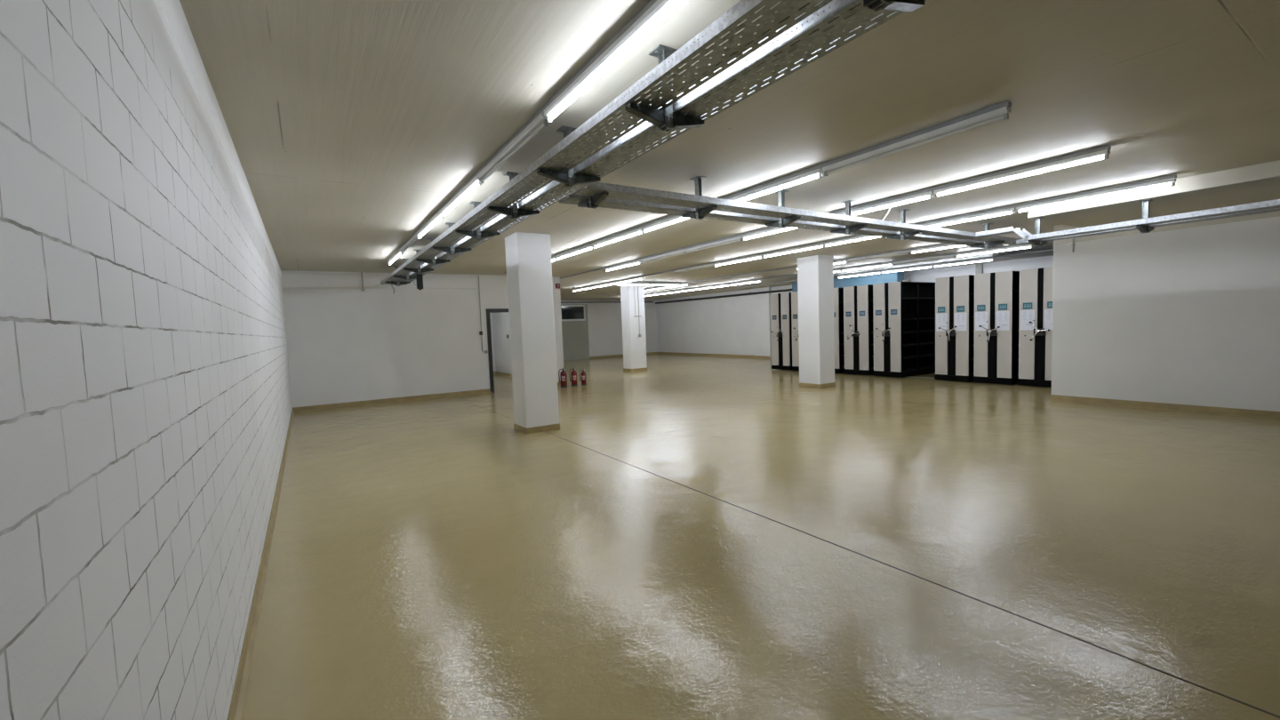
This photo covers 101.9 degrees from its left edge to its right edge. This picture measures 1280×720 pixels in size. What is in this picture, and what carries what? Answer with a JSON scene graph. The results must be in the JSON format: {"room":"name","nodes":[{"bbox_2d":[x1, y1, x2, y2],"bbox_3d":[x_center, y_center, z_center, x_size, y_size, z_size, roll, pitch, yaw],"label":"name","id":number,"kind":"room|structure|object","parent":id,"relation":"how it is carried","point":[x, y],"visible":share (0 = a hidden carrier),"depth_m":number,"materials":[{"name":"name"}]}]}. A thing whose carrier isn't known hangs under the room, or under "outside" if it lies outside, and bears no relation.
{"room":"basement storage room","nodes":[
{"label":"basement storage room","id":0,"kind":"room"},
{"bbox_2d":[0,0,292,719],"bbox_3d":[-2.768,-0.076,3.487,0.200,2.910,16.860,-4,4,-32],"label":"wall","id":1,"kind":"structure","parent":0,"point":[146,408],"depth_m":1.16,"materials":[{"name":"brick"}]},
{"bbox_2d":[152,0,282,284],"bbox_3d":[-2.727,-1.372,3.462,0.012,0.255,16.860,-4,4,-32],"label":"trim","id":2,"kind":"structure","parent":1,"relation":"attached to","point":[172,14],"depth_m":2.56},
{"bbox_2d":[226,409,294,719],"bbox_3d":[-2.619,1.333,3.640,0.030,0.070,16.860,-4,4,-32],"label":"baseboard","id":3,"kind":"structure","parent":1,"relation":"attached to","point":[236,704],"depth_m":2.81,"materials":[{"name":"paint"}]},
{"bbox_2d":[280,270,563,407],"bbox_3d":[-4.791,-0.566,12.293,6.320,2.910,0.170,-4,4,-32],"label":"wall","id":4,"kind":"structure","parent":0,"point":[345,345],"depth_m":11.65,"materials":[{"name":"white paint"}]},
{"bbox_2d":[281,272,476,288],"bbox_3d":[-5.638,-1.753,11.593,3.900,0.310,0.012,-4,4,-32],"label":"trim","id":5,"kind":"structure","parent":4,"relation":"attached to","point":[290,280],"depth_m":11.30,"materials":[{"name":"white paint"}]},
{"bbox_2d":[292,388,492,412],"bbox_3d":[-5.434,0.897,11.820,4.140,0.100,0.030,-4,4,-32],"label":"baseboard","id":6,"kind":"structure","parent":4,"relation":"attached to","point":[488,390],"depth_m":11.67,"materials":[{"name":"paint"}]},
{"bbox_2d":[486,308,508,392],"bbox_3d":[-3.350,-0.264,13.230,1.090,2.080,0.210,-4,4,-32],"label":"door frame","id":7,"kind":"structure","parent":4,"relation":"in","point":[488,310],"depth_m":12.88,"materials":[{"name":"black metal"}]},
{"bbox_2d":[489,312,495,371],"bbox_3d":[-6.369,-0.866,17.873,2.600,2.910,0.200,-4,4,-32],"label":"wall","id":8,"kind":"structure","parent":0,"point":[491,314],"depth_m":18.48,"materials":[{"name":"white paint"}]},
{"bbox_2d":[492,312,511,374],"bbox_3d":[-4.996,-0.943,18.293,0.170,2.910,10.170,-4,4,-32],"label":"wall","id":9,"kind":"structure","parent":0,"point":[500,321],"depth_m":17.73,"materials":[{"name":"white paint"}]},
{"bbox_2d":[560,299,657,356],"bbox_3d":[-3.409,-1.462,25.455,10.600,2.910,0.200,-4,4,-32],"label":"wall","id":10,"kind":"structure","parent":0,"point":[604,319],"depth_m":26.54,"materials":[{"name":"white paint"}]},
{"bbox_2d":[560,304,585,320],"bbox_3d":[-3.279,-2.294,25.297,1.360,0.780,0.050,-4,4,-32],"label":"window","id":11,"kind":"structure","parent":10,"relation":"in","point":[569,312],"depth_m":25.32,"materials":[{"name":"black glass"}]},
{"bbox_2d":[560,304,589,360],"bbox_3d":[-3.254,-1.370,25.409,1.600,2.720,0.050,-4,4,-32],"label":"door","id":12,"kind":"structure","parent":10,"relation":"attached to","point":[575,333],"depth_m":25.46,"materials":[{"name":"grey paint"}]},
{"bbox_2d":[560,301,653,303],"bbox_3d":[-3.393,-2.793,25.174,9.700,0.070,0.070,-4,4,-32],"label":"ceiling pipe","id":13,"kind":"object","parent":10,"relation":"attached to","point":[561,301],"visible":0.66,"depth_m":25.83,"materials":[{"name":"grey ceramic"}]},
{"bbox_2d":[589,352,657,358],"bbox_3d":[-3.308,-0.056,25.440,10.230,0.100,0.030,-4,4,-32],"label":"baseboard","id":14,"kind":"structure","parent":10,"relation":"attached to","point":[650,353],"depth_m":26.64,"materials":[{"name":"paint"}]},
{"bbox_2d":[179,0,1279,300],"bbox_3d":[1.337,-2.349,12.236,16.900,0.200,27.700,-4,4,-32],"label":"ceiling","id":15,"kind":"structure","parent":0,"point":[350,124],"depth_m":3.53,"materials":[{"name":"paint"}]},
{"bbox_2d":[393,258,415,280],"bbox_3d":[-4.325,-1.676,9.640,0.470,0.390,0.100,-4,4,-32],"label":"hanger","id":16,"kind":"object","parent":15,"relation":"hanging from","point":[407,277],"visible":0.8,"depth_m":9.61,"materials":[{"name":"metal"}]},
{"bbox_2d":[403,249,433,273],"bbox_3d":[-3.694,-1.637,8.656,0.470,0.390,0.100,-4,4,-32],"label":"hanger","id":17,"kind":"object","parent":15,"relation":"hanging from","point":[419,270],"visible":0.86,"depth_m":8.64,"materials":[{"name":"metal"}]},
{"bbox_2d":[416,237,450,265],"bbox_3d":[-3.057,-1.597,7.663,0.470,0.390,0.100,-4,4,-32],"label":"hanger","id":18,"kind":"object","parent":15,"relation":"hanging from","point":[433,261],"visible":0.84,"depth_m":7.65,"materials":[{"name":"metal"}]},
{"bbox_2d":[432,222,471,254],"bbox_3d":[-2.420,-1.557,6.671,0.470,0.390,0.100,-4,4,-32],"label":"hanger","id":19,"kind":"object","parent":15,"relation":"hanging from","point":[452,250],"visible":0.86,"depth_m":6.65,"materials":[{"name":"metal"}]},
{"bbox_2d":[455,201,500,239],"bbox_3d":[-1.772,-1.516,5.662,0.470,0.390,0.100,-4,4,-32],"label":"hanger","id":20,"kind":"object","parent":15,"relation":"hanging from","point":[478,235],"visible":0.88,"depth_m":5.64,"materials":[{"name":"metal"}]},
{"bbox_2d":[399,0,925,284],"bbox_3d":[-1.704,-1.448,5.833,0.216,0.058,12.950,-4,4,-32],"label":"cable tray","id":21,"kind":"object","parent":20,"relation":"on","point":[842,33],"visible":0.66,"depth_m":2.44,"materials":[{"name":"metal"}]},
{"bbox_2d":[416,273,423,290],"bbox_3d":[-3.996,-1.411,9.416,0.100,0.285,0.070,-4,4,-32],"label":"box","id":22,"kind":"object","parent":21,"relation":"hanging from","point":[419,277],"visible":1,"depth_m":9.39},
{"bbox_2d":[401,2,861,281],"bbox_3d":[-1.732,-1.428,5.786,0.028,0.020,12.700,-4,4,-32],"label":"cable","id":23,"kind":"object","parent":21,"relation":"in","point":[860,3],"visible":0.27,"depth_m":2.47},
{"bbox_2d":[425,12,855,268],"bbox_3d":[-1.709,-1.428,5.801,0.024,0.016,12.700,-4,4,-32],"label":"cable","id":24,"kind":"object","parent":21,"relation":"in","point":[854,12],"visible":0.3,"depth_m":2.37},
{"bbox_2d":[487,171,539,218],"bbox_3d":[-1.141,-1.476,4.678,0.470,0.390,0.100,-4,4,-32],"label":"hanger","id":25,"kind":"object","parent":15,"relation":"hanging from","point":[514,212],"visible":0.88,"depth_m":4.66,"materials":[{"name":"metal"}]},
{"bbox_2d":[400,0,656,248],"bbox_3d":[-1.798,-1.658,5.154,0.048,0.040,7.463,-4,4,-32],"label":"track","id":26,"kind":"object","parent":15,"relation":"attached to","point":[651,3],"visible":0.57,"depth_m":3.04,"materials":[{"name":"grey metal"}]},
{"bbox_2d":[400,233,419,254],"bbox_3d":[-3.395,-1.698,7.650,0.062,0.076,1.465,-4,4,-32],"label":"ceiling light","id":27,"kind":"object","parent":26,"relation":"attached to","point":[414,238],"visible":0.8,"depth_m":7.56,"materials":[{"name":"white plastic"}]},
{"bbox_2d":[416,210,444,239],"bbox_3d":[-2.591,-1.648,6.397,0.062,0.076,1.465,-4,4,-32],"label":"ceiling light","id":28,"kind":"object","parent":26,"relation":"attached to","point":[437,217],"visible":0.81,"depth_m":6.29,"materials":[{"name":"white plastic"}]},
{"bbox_2d":[440,175,481,216],"bbox_3d":[-1.788,-1.597,5.145,0.062,0.076,1.465,-4,4,-32],"label":"ceiling light","id":29,"kind":"object","parent":26,"relation":"attached to","point":[473,184],"visible":0.84,"depth_m":5.01,"materials":[{"name":"white plastic"}]},
{"bbox_2d":[477,112,548,183],"bbox_3d":[-0.984,-1.547,3.893,0.062,0.076,1.465,-4,4,-32],"label":"ceiling light","id":30,"kind":"object","parent":26,"relation":"attached to","point":[540,122],"visible":0.84,"depth_m":3.73,"materials":[{"name":"white plastic"}]},
{"bbox_2d":[536,125,600,186],"bbox_3d":[-0.504,-1.436,3.685,0.470,0.390,0.100,-4,4,-32],"label":"hanger","id":31,"kind":"object","parent":15,"relation":"hanging from","point":[569,179],"visible":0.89,"depth_m":3.66,"materials":[{"name":"metal"}]},
{"bbox_2d":[577,171,608,208],"bbox_3d":[-0.408,-1.486,4.404,0.100,0.390,0.470,-4,4,-32],"label":"hanger","id":32,"kind":"object","parent":15,"relation":"hanging from","point":[593,202],"visible":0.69,"depth_m":4.37,"materials":[{"name":"metal"}]},
{"bbox_2d":[558,192,1002,247],"bbox_3d":[2.634,-1.655,6.546,7.820,0.058,0.216,-4,4,-32],"label":"cable tray","id":33,"kind":"object","parent":32,"relation":"on","point":[606,203],"visible":0.66,"depth_m":5.49,"materials":[{"name":"metal"}]},
{"bbox_2d":[575,182,1021,245],"bbox_3d":[2.813,-1.643,6.269,7.820,0.058,0.216,-4,4,-32],"label":"cable tray","id":34,"kind":"object","parent":32,"relation":"on","point":[621,192],"visible":0.94,"depth_m":5.20,"materials":[{"name":"metal"}]},
{"bbox_2d":[543,0,686,123],"bbox_3d":[-0.180,-1.496,2.640,0.062,0.076,1.465,-4,4,-32],"label":"ceiling light","id":35,"kind":"object","parent":15,"relation":"attached to","point":[660,11],"visible":1,"depth_m":2.51,"materials":[{"name":"white plastic"}]},
{"bbox_2d":[625,280,681,283],"bbox_3d":[0.317,-2.437,16.298,2.440,0.050,0.048,-4,4,-32],"label":"track","id":36,"kind":"object","parent":15,"relation":"attached to","point":[626,281],"visible":0.64,"depth_m":16.40,"materials":[{"name":"grey metal"}]},
{"bbox_2d":[625,44,704,131],"bbox_3d":[0.133,-1.396,2.692,0.470,0.390,0.100,-4,4,-32],"label":"hanger","id":37,"kind":"object","parent":15,"relation":"hanging from","point":[666,120],"visible":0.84,"depth_m":2.67,"materials":[{"name":"metal"}]},
{"bbox_2d":[682,176,717,219],"bbox_3d":[0.568,-1.562,5.027,0.100,0.390,0.470,-4,4,-32],"label":"hanger","id":38,"kind":"object","parent":15,"relation":"hanging from","point":[698,213],"visible":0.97,"depth_m":5.01,"materials":[{"name":"metal"}]},
{"bbox_2d":[504,100,1011,272],"bbox_3d":[-0.352,-1.883,7.825,0.048,0.040,10.411,-4,4,-32],"label":"track","id":39,"kind":"object","parent":15,"relation":"attached to","point":[1008,103],"visible":0.68,"depth_m":4.43,"materials":[{"name":"grey metal"}]},
{"bbox_2d":[555,244,593,260],"bbox_3d":[-1.154,-1.874,9.081,0.062,0.076,1.465,-4,4,-32],"label":"ceiling light","id":40,"kind":"object","parent":39,"relation":"attached to","point":[590,246],"visible":0.94,"depth_m":8.99,"materials":[{"name":"white plastic"}]},
{"bbox_2d":[592,227,643,248],"bbox_3d":[-0.350,-1.823,7.829,0.062,0.076,1.465,-4,4,-32],"label":"ceiling light","id":41,"kind":"object","parent":39,"relation":"attached to","point":[638,231],"visible":0.96,"depth_m":7.74,"materials":[{"name":"white plastic"}]},
{"bbox_2d":[642,216,689,232],"bbox_3d":[0.454,-1.773,6.576,0.062,0.076,1.465,-4,4,-32],"label":"ceiling light","id":42,"kind":"object","parent":39,"relation":"attached to","point":[676,219],"visible":0.51,"depth_m":6.77,"materials":[{"name":"white plastic"}]},
{"bbox_2d":[724,168,823,202],"bbox_3d":[1.258,-1.722,5.324,0.062,0.076,1.465,-4,4,-32],"label":"ceiling light","id":43,"kind":"object","parent":39,"relation":"attached to","point":[816,173],"visible":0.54,"depth_m":5.09,"materials":[{"name":"white plastic"}]},
{"bbox_2d":[764,189,800,228],"bbox_3d":[1.543,-1.638,5.650,0.100,0.390,0.470,-4,4,-32],"label":"hanger","id":44,"kind":"object","parent":15,"relation":"hanging from","point":[782,223],"visible":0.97,"depth_m":5.63,"materials":[{"name":"metal"}]},
{"bbox_2d":[643,243,950,289],"bbox_3d":[3.180,-2.442,14.495,0.048,0.040,11.900,-4,4,-32],"label":"track","id":45,"kind":"object","parent":15,"relation":"attached to","point":[897,251],"visible":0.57,"depth_m":13.19,"materials":[{"name":"grey metal"}]},
{"bbox_2d":[847,250,910,263],"bbox_3d":[5.192,-2.256,11.368,0.062,0.076,1.465,-4,4,-32],"label":"ceiling light","id":46,"kind":"object","parent":45,"relation":"attached to","point":[904,252],"visible":1,"depth_m":11.29,"materials":[{"name":"white plastic"}]},
{"bbox_2d":[560,144,1111,279],"bbox_3d":[0.738,-2.036,9.581,0.048,0.040,12.198,-4,4,-32],"label":"track","id":47,"kind":"object","parent":15,"relation":"attached to","point":[1097,148],"visible":0.77,"depth_m":5.76,"materials":[{"name":"grey metal"}]},
{"bbox_2d":[605,260,640,271],"bbox_3d":[-0.385,-2.047,11.338,0.062,0.076,1.465,-4,4,-32],"label":"ceiling light","id":48,"kind":"object","parent":47,"relation":"attached to","point":[636,262],"visible":1,"depth_m":11.27,"materials":[{"name":"white plastic"}]},
{"bbox_2d":[640,249,685,263],"bbox_3d":[0.419,-1.997,10.085,0.062,0.076,1.465,-4,4,-32],"label":"ceiling light","id":49,"kind":"object","parent":47,"relation":"attached to","point":[675,253],"visible":0.96,"depth_m":10.01,"materials":[{"name":"white plastic"}]},
{"bbox_2d":[684,236,743,254],"bbox_3d":[1.222,-1.946,8.833,0.062,0.076,1.465,-4,4,-32],"label":"ceiling light","id":50,"kind":"object","parent":47,"relation":"attached to","point":[739,238],"visible":0.94,"depth_m":8.75,"materials":[{"name":"white plastic"}]},
{"bbox_2d":[742,226,797,240],"bbox_3d":[2.026,-1.896,7.581,0.062,0.076,1.465,-4,4,-32],"label":"ceiling light","id":51,"kind":"object","parent":47,"relation":"attached to","point":[780,229],"visible":0.5,"depth_m":7.76,"materials":[{"name":"white plastic"}]},
{"bbox_2d":[831,191,934,216],"bbox_3d":[2.830,-1.845,6.328,0.062,0.076,1.465,-4,4,-32],"label":"ceiling light","id":52,"kind":"object","parent":47,"relation":"attached to","point":[926,195],"visible":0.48,"depth_m":6.09,"materials":[{"name":"white plastic"}]},
{"bbox_2d":[644,243,1031,295],"bbox_3d":[3.514,-2.639,17.357,0.048,0.040,16.367,-4,4,-32],"label":"track","id":53,"kind":"object","parent":15,"relation":"attached to","point":[944,254],"visible":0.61,"depth_m":13.21,"materials":[{"name":"grey metal"}]},
{"bbox_2d":[840,262,893,271],"bbox_3d":[5.927,-2.427,13.603,0.062,0.076,1.465,-4,4,-32],"label":"ceiling light","id":54,"kind":"object","parent":53,"relation":"attached to","point":[891,263],"visible":1,"depth_m":13.55,"materials":[{"name":"white plastic"}]},
{"bbox_2d":[892,254,955,265],"bbox_3d":[6.731,-2.377,12.351,0.062,0.076,1.465,-4,4,-32],"label":"ceiling light","id":55,"kind":"object","parent":53,"relation":"attached to","point":[951,255],"visible":1,"depth_m":12.29,"materials":[{"name":"white plastic"}]},
{"bbox_2d":[831,200,867,234],"bbox_3d":[2.519,-1.715,6.273,0.100,0.390,0.470,-4,4,-32],"label":"hanger","id":56,"kind":"object","parent":15,"relation":"hanging from","point":[847,230],"visible":0.96,"depth_m":6.26,"materials":[{"name":"metal"}]},
{"bbox_2d":[572,174,1176,289],"bbox_3d":[1.688,-2.212,11.777,0.048,0.040,14.878,-4,4,-32],"label":"track","id":57,"kind":"object","parent":15,"relation":"attached to","point":[1165,177],"visible":0.9,"depth_m":7.17,"materials":[{"name":"grey metal"}]},
{"bbox_2d":[674,263,714,273],"bbox_3d":[1.288,-2.178,12.406,0.062,0.076,1.465,-4,4,-32],"label":"ceiling light","id":58,"kind":"object","parent":57,"relation":"attached to","point":[708,265],"visible":1,"depth_m":12.35,"materials":[{"name":"white plastic"}]},
{"bbox_2d":[713,254,763,266],"bbox_3d":[2.092,-2.127,11.154,0.062,0.076,1.465,-4,4,-32],"label":"ceiling light","id":59,"kind":"object","parent":57,"relation":"attached to","point":[761,256],"visible":1,"depth_m":11.08,"materials":[{"name":"white plastic"}]},
{"bbox_2d":[762,243,823,257],"bbox_3d":[2.896,-2.077,9.902,0.062,0.076,1.465,-4,4,-32],"label":"ceiling light","id":60,"kind":"object","parent":57,"relation":"attached to","point":[819,245],"visible":1,"depth_m":9.82,"materials":[{"name":"white plastic"}]},
{"bbox_2d":[824,235,880,247],"bbox_3d":[3.700,-2.026,8.649,0.062,0.076,1.465,-4,4,-32],"label":"ceiling light","id":61,"kind":"object","parent":57,"relation":"attached to","point":[864,237],"visible":0.55,"depth_m":8.83,"materials":[{"name":"white plastic"}]},
{"bbox_2d":[921,208,1015,227],"bbox_3d":[4.504,-1.976,7.397,0.062,0.076,1.465,-4,4,-32],"label":"ceiling light","id":62,"kind":"object","parent":57,"relation":"attached to","point":[995,213],"visible":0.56,"depth_m":7.19,"materials":[{"name":"white plastic"}]},
{"bbox_2d":[863,0,924,12],"bbox_3d":[0.776,-1.356,1.692,0.470,0.390,0.100,-4,4,-32],"label":"hanger","id":63,"kind":"object","parent":15,"relation":"hanging from","point":[874,5],"visible":1,"depth_m":1.74,"materials":[{"name":"metal"}]},
{"bbox_2d":[380,0,832,284],"bbox_3d":[-1.948,-1.429,5.677,0.216,0.058,12.950,-4,4,-32],"label":"cable tray","id":64,"kind":"object","parent":63,"relation":"on","point":[783,10],"visible":0.85,"depth_m":2.45,"materials":[{"name":"metal"}]},
{"bbox_2d":[392,2,810,281],"bbox_3d":[-1.875,-1.418,5.695,0.030,0.022,12.700,-4,4,-32],"label":"cable","id":65,"kind":"object","parent":64,"relation":"in","point":[809,3],"visible":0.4,"depth_m":2.37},
{"bbox_2d":[738,248,1053,287],"bbox_3d":[6.677,-2.659,15.845,0.048,0.040,10.411,-4,4,-32],"label":"track","id":66,"kind":"object","parent":15,"relation":"attached to","point":[1051,249],"visible":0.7,"depth_m":13.94,"materials":[{"name":"grey metal"}]},
{"bbox_2d":[837,271,880,278],"bbox_3d":[6.679,-2.599,15.849,0.062,0.076,1.465,-4,4,-32],"label":"ceiling light","id":67,"kind":"object","parent":66,"relation":"attached to","point":[876,272],"visible":1,"depth_m":15.77,"materials":[{"name":"white plastic"}]},
{"bbox_2d":[880,264,932,273],"bbox_3d":[7.483,-2.549,14.597,0.062,0.076,1.465,-4,4,-32],"label":"ceiling light","id":68,"kind":"object","parent":66,"relation":"attached to","point":[928,266],"visible":1,"depth_m":14.54,"materials":[{"name":"white plastic"}]},
{"bbox_2d":[932,257,994,267],"bbox_3d":[8.287,-2.498,13.344,0.062,0.076,1.465,-4,4,-32],"label":"ceiling light","id":69,"kind":"object","parent":66,"relation":"attached to","point":[988,259],"visible":1,"depth_m":13.27,"materials":[{"name":"white plastic"}]},
{"bbox_2d":[885,208,921,239],"bbox_3d":[3.494,-1.791,6.896,0.100,0.390,0.470,-4,4,-32],"label":"hanger","id":70,"kind":"object","parent":15,"relation":"hanging from","point":[902,236],"visible":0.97,"depth_m":6.88,"materials":[{"name":"metal"}]},
{"bbox_2d":[822,105,1010,175],"bbox_3d":[2.061,-1.672,4.071,0.062,0.076,1.465,-4,4,-32],"label":"ceiling light","id":71,"kind":"object","parent":15,"relation":"attached to","point":[1003,113],"visible":1,"depth_m":3.91,"materials":[{"name":"grey metal"}]},
{"bbox_2d":[910,244,966,254],"bbox_3d":[5.996,-2.206,10.116,0.062,0.076,1.465,-4,4,-32],"label":"ceiling light","id":72,"kind":"object","parent":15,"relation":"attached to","point":[946,246],"visible":0.58,"depth_m":10.30,"materials":[{"name":"white plastic"}]},
{"bbox_2d":[969,222,1004,248],"bbox_3d":[5.445,-1.943,8.142,0.100,0.390,0.470,-4,4,-32],"label":"hanger","id":73,"kind":"object","parent":15,"relation":"hanging from","point":[987,245],"visible":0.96,"depth_m":8.12,"materials":[{"name":"metal"}]},
{"bbox_2d":[955,244,1032,257],"bbox_3d":[7.535,-2.326,11.098,0.062,0.076,1.465,-4,4,-32],"label":"ceiling light","id":74,"kind":"object","parent":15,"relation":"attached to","point":[1026,245],"visible":0.94,"depth_m":11.03,"materials":[{"name":"white plastic"}]},
{"bbox_2d":[934,149,1110,197],"bbox_3d":[3.634,-1.794,5.076,0.062,0.076,1.465,-4,4,-32],"label":"ceiling light","id":75,"kind":"object","parent":15,"relation":"attached to","point":[1102,154],"visible":1,"depth_m":4.95,"materials":[{"name":"white plastic"}]},
{"bbox_2d":[1016,177,1175,213],"bbox_3d":[5.307,-1.925,6.144,0.062,0.076,1.465,-4,4,-32],"label":"ceiling light","id":76,"kind":"object","parent":15,"relation":"attached to","point":[1172,181],"visible":1,"depth_m":6.04,"materials":[{"name":"white plastic"}]},
{"bbox_2d":[1027,160,1279,227],"bbox_3d":[8.057,-1.926,4.558,2.300,0.160,7.100,-4,4,-32],"label":"beam","id":77,"kind":"structure","parent":15,"relation":"attached to","point":[1260,182],"depth_m":6.12,"materials":[{"name":"concrete"}]},
{"bbox_2d":[1028,216,1047,247],"bbox_3d":[5.339,-1.712,6.960,0.470,0.373,0.100,-4,4,-32],"label":"hanger","id":78,"kind":"object","parent":77,"relation":"hanging from","point":[1036,243],"visible":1,"depth_m":6.94,"materials":[{"name":"metal"}]},
{"bbox_2d":[1016,208,1279,244],"bbox_3d":[6.375,-1.585,5.632,0.216,0.058,3.900,-4,4,-32],"label":"cable tray","id":79,"kind":"object","parent":78,"relation":"on","point":[1019,241],"visible":0.53,"depth_m":6.01,"materials":[{"name":"metal"}]},
{"bbox_2d":[1136,199,1154,233],"bbox_3d":[5.911,-1.676,6.068,0.470,0.373,0.100,-4,4,-32],"label":"hanger","id":80,"kind":"object","parent":77,"relation":"hanging from","point":[1142,228],"visible":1,"depth_m":6.05,"materials":[{"name":"metal"}]},
{"bbox_2d":[240,353,1279,719],"bbox_3d":[1.452,0.752,12.435,16.900,0.200,27.700,-4,4,-32],"label":"floor","id":81,"kind":"structure","parent":0,"point":[441,558],"depth_m":3.31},
{"bbox_2d":[504,232,559,434],"bbox_3d":[-1.626,-0.397,7.822,0.536,2.910,0.536,-4,4,-32],"label":"concrete pillar","id":82,"kind":"structure","parent":81,"relation":"on","point":[528,255],"depth_m":7.61,"materials":[{"name":"white paint"}]},
{"bbox_2d":[558,368,567,387],"bbox_3d":[-2.003,0.454,13.543,0.170,0.509,0.192,1,5,40],"label":"fire extinguisher","id":83,"kind":"object","parent":81,"relation":"on","point":[563,374],"visible":1,"depth_m":13.49,"materials":[{"name":"red paint"}]},
{"bbox_2d":[568,367,577,386],"bbox_3d":[-1.751,0.440,13.726,0.165,0.494,0.186,0,4,31],"label":"fire extinguisher","id":84,"kind":"object","parent":81,"relation":"on","point":[573,374],"visible":1,"depth_m":13.67,"materials":[{"name":"red paint"}]},
{"bbox_2d":[620,285,647,371],"bbox_3d":[-0.218,-1.090,17.804,0.636,2.910,0.556,-4,4,-32],"label":"concrete pillar","id":85,"kind":"structure","parent":81,"relation":"on","point":[634,346],"depth_m":17.59,"materials":[{"name":"white paint"}]},
{"bbox_2d":[770,292,791,369],"bbox_3d":[5.677,-0.970,16.807,3.610,2.359,0.750,-4,4,-32],"label":"shelving","id":86,"kind":"object","parent":81,"relation":"on","point":[780,303],"visible":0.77,"depth_m":15.89,"materials":[{"name":"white metal"}]},
{"bbox_2d":[791,291,799,370],"bbox_3d":[6.117,-0.942,16.122,3.610,2.359,0.750,-4,4,-32],"label":"shelving","id":87,"kind":"object","parent":81,"relation":"on","point":[794,295],"visible":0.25,"depth_m":15.44,"materials":[{"name":"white metal"}]},
{"bbox_2d":[797,255,835,388],"bbox_3d":[3.970,-0.854,11.704,0.536,2.910,0.596,-4,4,-32],"label":"concrete pillar","id":88,"kind":"structure","parent":81,"relation":"on","point":[815,273],"depth_m":11.50,"materials":[{"name":"white paint"}]},
{"bbox_2d":[833,288,845,373],"bbox_3d":[6.608,-0.911,15.357,3.610,2.359,0.750,-4,4,-32],"label":"shelving","id":89,"kind":"object","parent":81,"relation":"on","point":[838,292],"visible":0.15,"depth_m":14.25,"materials":[{"name":"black metal"}]},
{"bbox_2d":[843,284,873,375],"bbox_3d":[7.089,-0.881,14.608,3.610,2.359,0.750,-4,4,-32],"label":"shelving","id":90,"kind":"object","parent":81,"relation":"on","point":[858,300],"visible":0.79,"depth_m":13.73,"materials":[{"name":"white metal"}]},
{"bbox_2d":[455,396,1279,718],"bbox_3d":[0.086,1.161,5.369,0.012,0.011,16.860,-4,4,-32],"label":"trim","id":91,"kind":"structure","parent":81,"relation":"attached to","point":[1189,682],"depth_m":2.62,"materials":[{"name":"metal"}]},
{"bbox_2d":[872,281,935,377],"bbox_3d":[7.559,-0.851,13.876,3.610,2.359,0.750,-4,4,-32],"label":"shelving","id":92,"kind":"object","parent":81,"relation":"on","point":[904,312],"visible":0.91,"depth_m":13.20,"materials":[{"name":"black metal"}]},
{"bbox_2d":[934,274,975,381],"bbox_3d":[8.395,-0.799,12.572,3.610,2.359,0.750,-4,4,-32],"label":"shelving","id":93,"kind":"object","parent":81,"relation":"on","point":[954,295],"visible":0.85,"depth_m":11.68,"materials":[{"name":"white metal"}]},
{"bbox_2d":[973,271,1019,384],"bbox_3d":[8.843,-0.770,11.874,3.610,2.359,0.750,-4,4,-32],"label":"shelving","id":94,"kind":"object","parent":81,"relation":"on","point":[996,294],"visible":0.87,"depth_m":10.99,"materials":[{"name":"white metal"}]},
{"bbox_2d":[1017,266,1053,386],"bbox_3d":[9.302,-0.742,11.159,3.610,2.359,0.750,-4,4,-32],"label":"shelving","id":95,"kind":"object","parent":81,"relation":"on","point":[1036,284],"visible":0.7,"depth_m":10.34,"materials":[{"name":"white metal"}]},
{"bbox_2d":[792,270,903,292],"bbox_3d":[6.798,-2.474,17.341,0.415,0.610,4.000,-4,4,-32],"label":"bulkhead","id":96,"kind":"object","parent":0,"point":[899,276],"visible":0.3,"depth_m":16.41,"materials":[{"name":"paint"}]},
{"bbox_2d":[656,255,1053,358],"bbox_3d":[6.303,-1.460,19.799,0.340,2.910,19.800,-4,4,-32],"label":"wall","id":97,"kind":"structure","parent":0,"point":[735,324],"depth_m":23.18,"materials":[{"name":"white paint"}]},
{"bbox_2d":[657,352,753,357],"bbox_3d":[2.957,-0.267,25.101,0.030,0.100,7.350,-4,4,-32],"label":"baseboard","id":98,"kind":"structure","parent":97,"relation":"attached to","point":[669,353],"depth_m":24.62,"materials":[{"name":"paint"}]},
{"bbox_2d":[655,288,791,303],"bbox_3d":[3.504,-2.865,23.710,0.262,0.122,9.702,-4,4,-32],"label":"ceiling pipe","id":99,"kind":"object","parent":97,"relation":"attached to","point":[785,290],"visible":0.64,"depth_m":22.83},
{"bbox_2d":[1051,216,1279,411],"bbox_3d":[9.030,-0.490,5.538,0.200,2.600,7.600,-4,4,-32],"label":"wall","id":100,"kind":"structure","parent":0,"point":[1188,316],"depth_m":7.45,"materials":[{"name":"white paint"}]},
{"bbox_2d":[1050,394,1279,419],"bbox_3d":[8.979,0.764,5.556,0.030,0.100,7.600,-4,4,-32],"label":"baseboard","id":101,"kind":"structure","parent":100,"relation":"attached to","point":[1221,411],"depth_m":7.52,"materials":[{"name":"paint"}]},
{"bbox_2d":[1053,210,1279,244],"bbox_3d":[8.975,-1.941,5.444,0.202,0.310,7.600,-4,4,-32],"label":"trim","id":102,"kind":"structure","parent":100,"relation":"attached to","point":[1058,228],"depth_m":7.44,"materials":[{"name":"metal"}]},
{"bbox_3d":[6.521,-1.637,5.118,0.470,0.373,0.100,-4,4,-32],"label":"hanger","id":103,"kind":"object","parent":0,"visible":0},
{"bbox_2d":[975,199,1279,240],"bbox_3d":[6.014,-1.644,5.631,0.216,0.204,4.290,-4,4,-32],"label":"cable tray","id":104,"kind":"object","parent":103,"relation":"on","point":[1272,204],"visible":0.99,"depth_m":5.94,"materials":[{"name":"metal"}]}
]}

